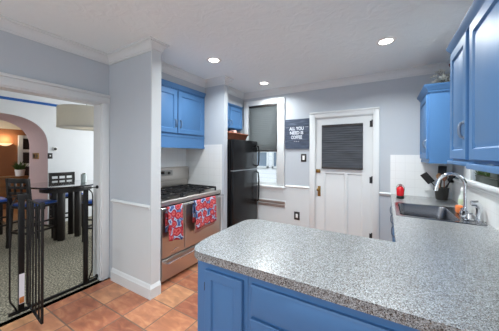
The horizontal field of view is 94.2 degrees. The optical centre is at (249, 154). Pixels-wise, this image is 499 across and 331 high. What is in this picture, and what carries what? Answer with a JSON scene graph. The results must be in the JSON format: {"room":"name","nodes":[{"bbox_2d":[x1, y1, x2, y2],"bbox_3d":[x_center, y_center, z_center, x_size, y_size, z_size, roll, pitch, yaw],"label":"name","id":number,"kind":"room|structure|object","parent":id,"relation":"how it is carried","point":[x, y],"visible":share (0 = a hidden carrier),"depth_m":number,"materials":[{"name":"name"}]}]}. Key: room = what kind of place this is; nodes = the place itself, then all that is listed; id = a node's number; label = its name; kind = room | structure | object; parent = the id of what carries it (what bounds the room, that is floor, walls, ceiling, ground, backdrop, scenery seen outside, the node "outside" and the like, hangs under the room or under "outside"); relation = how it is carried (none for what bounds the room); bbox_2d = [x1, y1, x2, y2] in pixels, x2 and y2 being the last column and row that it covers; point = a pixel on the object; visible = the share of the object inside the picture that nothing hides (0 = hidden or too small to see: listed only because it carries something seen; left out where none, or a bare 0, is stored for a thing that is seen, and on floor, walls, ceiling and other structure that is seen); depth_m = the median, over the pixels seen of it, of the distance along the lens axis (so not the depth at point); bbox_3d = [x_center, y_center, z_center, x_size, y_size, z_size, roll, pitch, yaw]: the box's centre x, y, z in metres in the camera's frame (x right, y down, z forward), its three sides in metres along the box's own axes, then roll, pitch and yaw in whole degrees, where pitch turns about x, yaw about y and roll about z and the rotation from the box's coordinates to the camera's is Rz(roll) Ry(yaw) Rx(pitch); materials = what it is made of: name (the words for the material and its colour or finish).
{"room":"kitchen","nodes":[
{"label":"kitchen","id":0,"kind":"room"},
{"bbox_2d":[0,128,25,175],"bbox_3d":[-7.280,0.342,6.454,0.100,2.160,4.700,0,0,31],"label":"wall","id":1,"kind":"structure","parent":0,"point":[9,154],"depth_m":6.78,"materials":[{"name":"brown paint"}]},
{"bbox_2d":[0,142,12,146],"bbox_3d":[-7.054,-0.277,6.694,0.240,0.120,0.300,0,0,31],"label":"wall sconce","id":2,"kind":"object","parent":1,"relation":"attached to","point":[3,144],"visible":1,"depth_m":6.66,"materials":[{"name":"white glass"}]},
{"bbox_2d":[0,120,21,129],"bbox_3d":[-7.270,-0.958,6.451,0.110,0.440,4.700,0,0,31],"label":"ceiling","id":3,"kind":"structure","parent":1,"relation":"attached to","point":[3,124],"depth_m":6.74,"materials":[{"name":"beige paint"}]},
{"bbox_2d":[18,135,28,178],"bbox_3d":[-6.682,0.430,7.308,0.060,1.990,0.900,0,0,31],"label":"door","id":4,"kind":"structure","parent":1,"relation":"in","point":[23,142],"depth_m":7.04,"materials":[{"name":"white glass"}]},
{"bbox_2d":[23,139,28,175],"bbox_3d":[-6.697,0.120,7.330,0.006,1.290,0.800,0,0,31],"label":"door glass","id":5,"kind":"object","parent":4,"relation":"hanging from","point":[25,141],"depth_m":7.10,"materials":[{"name":"black glass"}]},
{"bbox_2d":[0,90,93,224],"bbox_3d":[-4.695,0.134,4.635,1.000,2.600,5.200,0,0,31],"label":"wall","id":6,"kind":"structure","parent":0,"point":[74,153],"depth_m":4.85,"materials":[{"name":"white paint"}]},
{"bbox_2d":[0,96,56,106],"bbox_3d":[-4.203,-1.008,4.463,0.012,0.048,5.000,0,0,31],"label":"trim","id":7,"kind":"structure","parent":6,"relation":"attached to","point":[1,97],"depth_m":4.41,"materials":[{"name":"blue paint"}]},
{"bbox_2d":[32,153,38,158],"bbox_3d":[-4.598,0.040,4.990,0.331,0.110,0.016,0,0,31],"label":"switch","id":8,"kind":"object","parent":6,"relation":"attached to","point":[34,155],"visible":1,"depth_m":4.98,"materials":[{"name":"gold metal"}]},
{"bbox_2d":[48,153,52,158],"bbox_3d":[-4.056,0.034,4.716,0.016,0.115,0.080,0,0,31],"label":"wall switch","id":9,"kind":"object","parent":6,"relation":"attached to","point":[50,155],"visible":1,"depth_m":4.72,"materials":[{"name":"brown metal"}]},
{"bbox_2d":[0,30,108,94],"bbox_3d":[-2.115,0.145,2.090,0.140,2.600,6.444,0,0,31],"label":"wall","id":10,"kind":"structure","parent":0,"point":[19,56],"depth_m":2.25,"materials":[{"name":"grey paint"}]},
{"bbox_2d":[0,72,110,280],"bbox_3d":[-2.215,0.378,1.900,0.184,2.135,1.997,0,0,31],"label":"trim","id":11,"kind":"structure","parent":10,"relation":"attached to","point":[8,82],"depth_m":2.65,"materials":[{"name":"white wood"}]},
{"bbox_2d":[0,14,449,99],"bbox_3d":[-0.257,-1.094,1.633,3.514,0.105,4.944,0,0,31],"label":"trim","id":12,"kind":"structure","parent":10,"relation":"attached to","point":[7,24],"depth_m":2.90,"materials":[{"name":"white wood"}]},
{"bbox_2d":[0,209,197,330],"bbox_3d":[-3.383,1.487,2.984,10.550,0.106,6.700,0,0,31],"label":"floor","id":13,"kind":"structure","parent":0,"point":[107,305],"depth_m":2.32,"materials":[{"name":"tile"}]},
{"bbox_2d":[0,197,7,235],"bbox_3d":[-4.384,0.900,3.871,0.430,1.070,0.465,0,0,31],"label":"dining chair","id":14,"kind":"object","parent":13,"relation":"on","point":[3,200],"visible":0.59,"depth_m":3.93,"materials":[{"name":"brown wood"}]},
{"bbox_2d":[0,197,6,201],"bbox_3d":[-4.370,0.781,3.892,0.410,0.041,0.395,0,0,31],"label":"seat cushion","id":15,"kind":"object","parent":14,"relation":"on","point":[2,199],"depth_m":3.92,"materials":[{"name":"blue fabric"}]},
{"bbox_2d":[0,175,28,208],"bbox_3d":[-6.608,1.010,5.939,0.506,0.830,1.340,0,0,31],"label":"sideboard","id":16,"kind":"object","parent":13,"relation":"on","point":[2,178],"visible":0.38,"depth_m":6.09,"materials":[{"name":"brown wood"}]},
{"bbox_2d":[11,161,28,175],"bbox_3d":[-6.289,0.383,6.359,0.386,0.426,0.385,0,0,31],"label":"potted plant","id":17,"kind":"object","parent":16,"relation":"on","point":[20,171],"visible":0.96,"depth_m":6.30,"materials":[{"name":"green plant"}]},
{"bbox_2d":[5,178,57,248],"bbox_3d":[-3.470,0.904,3.715,0.430,1.070,0.465,0,0,11],"label":"dining chair","id":18,"kind":"object","parent":13,"relation":"on","point":[8,181],"visible":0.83,"depth_m":3.55,"materials":[{"name":"brown wood"}]},
{"bbox_2d":[12,199,56,206],"bbox_3d":[-3.465,0.785,3.740,0.410,0.041,0.395,0,0,11],"label":"seat cushion","id":19,"kind":"object","parent":18,"relation":"on","point":[47,202],"depth_m":3.75,"materials":[{"name":"blue fabric"}]},
{"bbox_2d":[5,185,98,324],"bbox_3d":[-1.743,0.899,2.231,0.505,1.082,0.750,0,0,31],"label":"baby gate","id":20,"kind":"object","parent":13,"relation":"on","point":[21,198],"visible":1,"depth_m":2.09,"materials":[{"name":"black metal"}]},
{"bbox_2d":[23,180,92,240],"bbox_3d":[-3.189,0.973,4.044,1.090,0.935,1.090,0,0,31],"label":"dining table","id":21,"kind":"object","parent":13,"relation":"on","point":[74,188],"visible":0.84,"depth_m":3.96,"materials":[{"name":"brown wood"}]},
{"bbox_2d":[81,173,86,182],"bbox_3d":[-2.964,0.422,4.145,0.090,0.167,0.090,0,0,31],"label":"glass jar","id":22,"kind":"object","parent":21,"relation":"on","point":[83,175],"visible":1,"depth_m":4.12,"materials":[{"name":"clear glass"}]},
{"bbox_2d":[49,172,82,226],"bbox_3d":[-3.615,0.904,4.576,0.465,1.070,0.430,0,0,33],"label":"dining chair","id":23,"kind":"object","parent":13,"relation":"on","point":[65,174],"visible":0.41,"depth_m":4.60,"materials":[{"name":"brown wood"}]},
{"bbox_2d":[81,199,91,241],"bbox_3d":[-2.487,0.909,3.962,0.465,1.070,0.430,0,0,9],"label":"dining chair","id":24,"kind":"object","parent":13,"relation":"on","point":[90,200],"visible":0.02,"depth_m":3.79,"materials":[{"name":"brown wood"}]},
{"bbox_2d":[160,166,223,282],"bbox_3d":[-0.987,0.823,3.175,0.790,1.255,1.065,0,0,31],"label":"range","id":25,"kind":"object","parent":13,"relation":"on","point":[176,256],"visible":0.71,"depth_m":2.92,"materials":[{"name":"metal"}]},
{"bbox_2d":[165,204,183,240],"bbox_3d":[-0.846,0.787,2.634,0.068,0.408,0.217,0,0,31],"label":"dish towel","id":26,"kind":"object","parent":25,"relation":"hanging from","point":[173,214],"visible":1,"depth_m":2.62,"materials":[{"name":"red fabric"}]},
{"bbox_2d":[161,188,214,201],"bbox_3d":[-1.015,0.558,3.192,0.623,0.040,1.065,0,0,31],"label":"cooktop","id":27,"kind":"object","parent":25,"relation":"in","point":[207,190],"depth_m":3.08,"materials":[{"name":"metal"}]},
{"bbox_2d":[192,196,216,232],"bbox_3d":[-0.583,0.791,3.079,0.068,0.413,0.414,0,0,31],"label":"dish towel","id":28,"kind":"object","parent":25,"relation":"hanging from","point":[204,210],"visible":1,"depth_m":3.05,"materials":[{"name":"red fabric"}]},
{"bbox_2d":[198,260,247,330],"bbox_3d":[-0.004,1.020,1.512,0.338,0.870,0.636,0,0,31],"label":"base cabinet","id":29,"kind":"object","parent":13,"relation":"on","point":[222,292],"visible":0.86,"depth_m":1.23,"materials":[{"name":"blue paint"}]},
{"bbox_2d":[227,139,259,227],"bbox_3d":[-0.345,0.611,4.016,0.803,1.685,0.765,0,0,31],"label":"refrigerator","id":30,"kind":"object","parent":13,"relation":"on","point":[242,165],"visible":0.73,"depth_m":3.72,"materials":[{"name":"black metal"}]},
{"bbox_2d":[227,132,247,139],"bbox_3d":[-0.300,-0.292,3.925,0.341,0.116,0.616,0,0,31],"label":"wicker basket","id":31,"kind":"object","parent":30,"relation":"on","point":[230,135],"visible":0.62,"depth_m":3.79,"materials":[{"name":"brown wicker"}]},
{"bbox_2d":[248,276,420,330],"bbox_3d":[0.508,1.022,1.209,0.848,0.870,0.637,0,0,31],"label":"base cabinet","id":32,"kind":"object","parent":13,"relation":"on","point":[271,307],"visible":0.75,"depth_m":1.02,"materials":[{"name":"blue paint"}]},
{"bbox_2d":[390,206,394,241],"bbox_3d":[1.692,1.028,2.153,0.652,0.870,2.034,0,0,31],"label":"base cabinet","id":33,"kind":"object","parent":13,"relation":"on","point":[392,230],"visible":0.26,"depth_m":2.69,"materials":[{"name":"blue paint"}]},
{"bbox_2d":[194,194,498,330],"bbox_3d":[1.063,0.567,2.095,1.698,0.044,2.781,0,0,31],"label":"countertop","id":34,"kind":"structure","parent":33,"relation":"on","point":[436,275],"depth_m":1.15,"materials":[{"name":"grey stone"}]},
{"bbox_2d":[396,184,404,198],"bbox_3d":[1.866,0.458,2.868,0.081,0.179,0.081,0,0,-22],"label":"canister","id":35,"kind":"object","parent":34,"relation":"on","point":[400,190],"visible":1,"depth_m":2.84,"materials":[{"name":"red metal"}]},
{"bbox_2d":[394,202,487,225],"bbox_3d":[1.729,0.645,2.197,0.595,0.206,0.675,0,0,31],"label":"sink","id":36,"kind":"object","parent":34,"relation":"in","point":[431,212],"visible":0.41,"depth_m":2.41,"materials":[{"name":"metal"}]},
{"bbox_2d":[455,205,462,212],"bbox_3d":[1.942,0.508,2.144,0.055,0.068,0.070,0,0,31],"label":"sponge","id":37,"kind":"object","parent":36,"relation":"on","point":[457,207],"visible":0.64,"depth_m":2.13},
{"bbox_2d":[458,187,462,205],"bbox_3d":[2.004,0.425,2.183,0.060,0.236,0.045,0,0,31],"label":"soap bottle","id":38,"kind":"object","parent":36,"relation":"on","point":[460,199],"visible":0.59,"depth_m":2.18,"materials":[{"name":"clear plastic"}]},
{"bbox_2d":[470,201,482,221],"bbox_3d":[1.855,0.461,1.891,0.076,0.165,0.054,0,0,31],"label":"sprayer","id":39,"kind":"object","parent":36,"relation":"on","point":[479,208],"visible":1,"depth_m":1.87,"materials":[{"name":"silver metal"}]},
{"bbox_2d":[434,187,449,199],"bbox_3d":[2.325,0.477,2.806,0.150,0.145,0.150,0,0,31],"label":"utensil crock","id":40,"kind":"object","parent":34,"relation":"on","point":[442,193],"visible":0.82,"depth_m":2.75,"materials":[{"name":"black ceramic"}]},
{"bbox_2d":[420,172,434,184],"bbox_3d":[2.249,0.374,2.841,0.256,0.310,0.038,0,0,31],"label":"utensil","id":41,"kind":"object","parent":40,"relation":"in","point":[425,176],"visible":0.9,"depth_m":2.86,"materials":[{"name":"black plastic"}]},
{"bbox_2d":[438,166,446,187],"bbox_3d":[2.361,0.335,2.850,0.054,0.383,0.089,0,0,-33],"label":"utensil","id":42,"kind":"object","parent":40,"relation":"in","point":[441,169],"visible":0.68,"depth_m":2.85,"materials":[{"name":"black plastic"}]},
{"bbox_2d":[446,172,454,187],"bbox_3d":[2.355,0.367,2.740,0.129,0.321,0.025,0,0,43],"label":"utensil","id":43,"kind":"object","parent":40,"relation":"in","point":[450,177],"visible":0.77,"depth_m":2.73,"materials":[{"name":"black plastic"}]},
{"bbox_2d":[433,173,473,220],"bbox_3d":[1.774,0.352,2.040,0.255,0.382,0.266,0,0,31],"label":"faucet","id":44,"kind":"object","parent":34,"relation":"on","point":[464,213],"visible":1,"depth_m":1.99,"materials":[{"name":"silver metal"}]},
{"bbox_2d":[109,51,150,277],"bbox_3d":[-1.296,0.149,2.579,0.772,2.600,0.104,0,0,31],"label":"wall","id":45,"kind":"structure","parent":0,"point":[129,79],"depth_m":2.53,"materials":[{"name":"grey paint"}]},
{"bbox_2d":[111,199,149,209],"bbox_3d":[-1.294,0.541,2.498,0.674,0.047,0.030,0,0,31],"label":"trim","id":46,"kind":"structure","parent":45,"relation":"attached to","point":[121,202],"depth_m":2.47,"materials":[{"name":"white wood"}]},
{"bbox_2d":[111,268,160,299],"bbox_3d":[-1.257,1.379,2.537,0.704,0.140,0.130,0,0,31],"label":"baseboard","id":47,"kind":"structure","parent":45,"relation":"attached to","point":[144,289],"depth_m":2.42,"materials":[{"name":"white wood"}]},
{"bbox_2d":[112,50,160,284],"bbox_3d":[-1.252,0.149,2.549,0.690,2.400,0.114,0,0,31],"label":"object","id":48,"kind":"structure","parent":45,"relation":"attached to","point":[136,232],"depth_m":2.40,"materials":[{"name":"white paint"}]},
{"bbox_2d":[204,84,227,229],"bbox_3d":[-0.696,0.152,3.691,0.785,2.600,0.085,0,0,31],"label":"wall","id":49,"kind":"structure","parent":0,"point":[216,98],"depth_m":3.51,"materials":[{"name":"grey paint"}]},
{"bbox_2d":[161,78,205,148],"bbox_3d":[-1.148,-0.518,3.232,0.450,0.864,1.160,0,0,31],"label":"upper cabinet","id":50,"kind":"object","parent":49,"relation":"attached to","point":[182,107],"visible":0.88,"depth_m":3.22,"materials":[{"name":"blue paint"}]},
{"bbox_2d":[161,133,204,148],"bbox_3d":[-1.169,-0.176,3.242,0.401,0.179,1.158,0,0,31],"label":"hood","id":51,"kind":"object","parent":50,"relation":"attached to","point":[168,140],"depth_m":3.24,"materials":[{"name":"blue paint"}]},
{"bbox_2d":[161,144,221,230],"bbox_3d":[-1.033,0.650,3.160,0.750,1.600,1.168,0,0,31],"label":"backsplash","id":52,"kind":"structure","parent":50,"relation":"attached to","point":[205,165],"depth_m":3.62,"materials":[{"name":"white tile"}]},
{"bbox_2d":[161,72,243,107],"bbox_3d":[-0.745,-1.013,3.555,0.210,0.270,2.132,0,0,31],"label":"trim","id":53,"kind":"structure","parent":49,"relation":"attached to","point":[232,99],"depth_m":3.40,"materials":[{"name":"white paint"}]},
{"bbox_2d":[228,103,242,130],"bbox_3d":[-0.548,-0.665,4.142,0.554,0.435,0.830,0,0,31],"label":"upper cabinet","id":54,"kind":"object","parent":49,"relation":"attached to","point":[234,111],"visible":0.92,"depth_m":4.17,"materials":[{"name":"blue paint"}]},
{"bbox_2d":[0,0,473,92],"bbox_3d":[-0.539,-1.198,1.161,3.820,0.100,6.444,0,0,31],"label":"ceiling","id":55,"kind":"structure","parent":0,"point":[281,43],"depth_m":2.15,"materials":[{"name":"paint"}]},
{"bbox_2d":[206,57,221,62],"bbox_3d":[-0.432,-1.143,2.822,0.184,0.009,0.184,0,0,31],"label":"recessed light","id":56,"kind":"object","parent":55,"relation":"in","point":[209,59],"visible":1,"depth_m":2.81,"materials":[{"name":"white"}]},
{"bbox_2d":[258,81,269,84],"bbox_3d":[0.233,-1.139,3.725,0.184,0.009,0.184,0,0,31],"label":"recessed light","id":57,"kind":"object","parent":55,"relation":"in","point":[261,82],"visible":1,"depth_m":3.72,"materials":[{"name":"white"}]},
{"bbox_2d":[376,36,396,45],"bbox_3d":[1.373,-1.134,2.333,0.184,0.009,0.184,0,0,31],"label":"recessed light","id":58,"kind":"object","parent":55,"relation":"in","point":[386,40],"visible":1,"depth_m":2.32,"materials":[{"name":"white plastic"}]},
{"bbox_2d":[237,71,449,241],"bbox_3d":[1.034,0.160,3.831,3.820,2.600,0.160,0,0,31],"label":"wall","id":59,"kind":"structure","parent":0,"point":[398,103],"depth_m":3.25,"materials":[{"name":"grey paint"}]},
{"bbox_2d":[244,97,285,191],"bbox_3d":[0.266,-0.166,4.225,0.875,1.645,0.175,0,0,31],"label":"window","id":60,"kind":"structure","parent":59,"relation":"in","point":[279,185],"depth_m":4.03,"materials":[{"name":"white wood"}]},
{"bbox_2d":[249,104,276,151],"bbox_3d":[0.247,-0.466,4.221,0.577,0.845,0.042,0,0,31],"label":"window blind","id":61,"kind":"object","parent":60,"relation":"attached to","point":[262,118],"visible":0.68,"depth_m":4.20,"materials":[{"name":"grey fabric"}]},
{"bbox_2d":[258,198,285,208],"bbox_3d":[0.386,0.864,4.096,0.540,0.135,0.016,0,0,31],"label":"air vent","id":62,"kind":"object","parent":59,"relation":"attached to","point":[262,201],"visible":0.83,"depth_m":4.08,"materials":[{"name":"silver metal"}]},
{"bbox_2d":[257,188,308,227],"bbox_3d":[0.420,0.964,4.092,1.285,0.785,0.012,0,0,31],"label":"wainscoting","id":63,"kind":"structure","parent":59,"relation":"attached to","point":[297,200],"depth_m":3.94,"materials":[{"name":"white wood"}]},
{"bbox_2d":[285,118,308,148],"bbox_3d":[0.792,-0.336,3.869,0.412,0.498,0.022,0,0,31],"label":"coffee sign","id":64,"kind":"object","parent":59,"relation":"attached to","point":[296,130],"visible":1,"depth_m":3.86,"materials":[{"name":"grey paint"}]},
{"bbox_2d":[294,211,299,219],"bbox_3d":[0.788,1.026,3.860,0.095,0.135,0.013,0,0,31],"label":"power outlet","id":65,"kind":"object","parent":59,"relation":"attached to","point":[296,214],"visible":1,"depth_m":3.86,"materials":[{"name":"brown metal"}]},
{"bbox_2d":[301,154,305,161],"bbox_3d":[0.891,0.059,3.815,0.090,0.130,0.013,0,0,31],"label":"light switch","id":66,"kind":"object","parent":59,"relation":"attached to","point":[303,156],"visible":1,"depth_m":3.81,"materials":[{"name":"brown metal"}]},
{"bbox_2d":[285,185,390,195],"bbox_3d":[1.276,0.552,3.576,1.540,0.047,0.030,0,0,31],"label":"trim","id":67,"kind":"structure","parent":59,"relation":"attached to","point":[286,186],"depth_m":3.79,"materials":[{"name":"white wood"}]},
{"bbox_2d":[322,123,362,169],"bbox_3d":[1.393,-0.114,3.509,0.583,0.680,0.042,0,0,31],"label":"door blind","id":68,"kind":"object","parent":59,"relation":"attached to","point":[342,144],"visible":1,"depth_m":3.49,"materials":[{"name":"fabric"}]},
{"bbox_2d":[316,115,372,237],"bbox_3d":[1.405,0.446,3.500,0.802,2.011,0.118,0,0,31],"label":"door","id":69,"kind":"structure","parent":59,"relation":"in","point":[343,196],"depth_m":3.50,"materials":[{"name":"white wood"}]},
{"bbox_2d":[309,107,379,238],"bbox_3d":[1.434,0.398,3.569,0.992,2.128,0.182,0,0,31],"label":"trim","id":70,"kind":"structure","parent":59,"relation":"attached to","point":[374,111],"depth_m":3.40,"materials":[{"name":"white wood"}]},
{"bbox_2d":[390,155,451,198],"bbox_3d":[2.223,0.280,3.030,0.655,0.540,0.008,0,0,31],"label":"backsplash","id":71,"kind":"structure","parent":59,"relation":"attached to","point":[406,170],"depth_m":3.06,"materials":[{"name":"white tile"}]},
{"bbox_2d":[452,164,477,180],"bbox_3d":[0.987,0.160,0.138,0.160,2.600,6.244,0,0,31],"label":"wall","id":72,"kind":"structure","parent":0,"point":[458,169],"depth_m":2.58,"materials":[{"name":"grey paint"}]},
{"bbox_2d":[417,82,451,163],"bbox_3d":[2.174,-0.318,2.661,0.351,0.835,0.692,0,0,31],"label":"upper cabinet","id":73,"kind":"object","parent":72,"relation":"attached to","point":[434,99],"visible":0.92,"depth_m":2.44,"materials":[{"name":"blue paint"}]},
{"bbox_2d":[430,69,449,82],"bbox_3d":[2.166,-0.828,2.552,0.299,0.246,0.202,0,0,31],"label":"dried flowers","id":74,"kind":"object","parent":73,"relation":"on","point":[444,78],"visible":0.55,"depth_m":2.56,"materials":[{"name":"grey plant"}]},
{"bbox_2d":[446,0,498,173],"bbox_3d":[1.179,-0.332,0.969,0.358,0.815,1.367,0,0,31],"label":"upper cabinet","id":75,"kind":"object","parent":72,"relation":"attached to","point":[473,49],"visible":1,"depth_m":1.12,"materials":[{"name":"blue paint"}]},
{"bbox_2d":[451,181,498,230],"bbox_3d":[1.701,0.425,1.512,0.008,0.245,3.136,0,0,31],"label":"backsplash","id":76,"kind":"structure","parent":72,"relation":"attached to","point":[490,203],"depth_m":1.90,"materials":[{"name":"white tile"}]},
{"bbox_2d":[453,178,498,197],"bbox_3d":[1.870,0.291,1.819,0.030,0.025,2.436,0,0,31],"label":"trim","id":77,"kind":"structure","parent":72,"relation":"attached to","point":[454,179],"depth_m":1.92,"materials":[{"name":"white wood"}]},
{"bbox_2d":[459,165,498,193],"bbox_3d":[2.000,-0.211,1.926,0.180,0.970,1.030,0,0,31],"label":"window","id":78,"kind":"structure","parent":72,"relation":"in","point":[467,173],"depth_m":2.01,"materials":[{"name":"white wood"}]},
{"bbox_2d":[474,170,498,187],"bbox_3d":[1.955,0.184,1.868,0.130,0.118,0.498,0,0,31],"label":"window pane","id":79,"kind":"object","parent":78,"relation":"on","point":[482,177],"visible":0.69,"depth_m":1.87,"materials":[{"name":"clear glass"}]},
{"bbox_2d":[490,173,498,178],"bbox_3d":[1.882,0.162,1.745,0.065,0.036,0.140,0,0,31],"label":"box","id":80,"kind":"object","parent":79,"relation":"in","point":[493,175],"visible":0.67,"depth_m":1.75,"materials":[{"name":"grey"}]},
{"bbox_3d":[-3.428,-1.211,3.889,3.930,0.100,5.200,0,0,31],"label":"ceiling","id":81,"kind":"structure","parent":0,"visible":0},
{"bbox_2d":[56,104,93,130],"bbox_3d":[-2.869,-0.802,4.081,0.824,0.711,0.824,0,0,31],"label":"pendant lamp","id":82,"kind":"object","parent":81,"relation":"hanging from","point":[68,116],"visible":0.58,"depth_m":3.71,"materials":[{"name":"fabric"}]},
{"bbox_2d":[58,126,93,130],"bbox_3d":[-2.871,-0.457,4.081,0.802,0.004,0.802,0,0,31],"label":"diffuser","id":83,"kind":"object","parent":82,"relation":"attached to","point":[85,128],"depth_m":3.96,"materials":[{"name":"plastic"}]},
{"label":"outside","id":84,"kind":"structure","parent":0,"visible":0},
{"bbox_3d":[3.398,1.720,3.795,26.000,0.100,22.000,0,0,31],"label":"floor","id":85,"kind":"structure","parent":84,"visible":0},
{"bbox_2d":[257,152,275,181],"bbox_3d":[2.215,-0.935,7.667,10.000,5.200,1.550,0,0,31],"label":"house","id":86,"kind":"structure","parent":85,"relation":"on","point":[266,168],"depth_m":7.75,"materials":[{"name":"white"}]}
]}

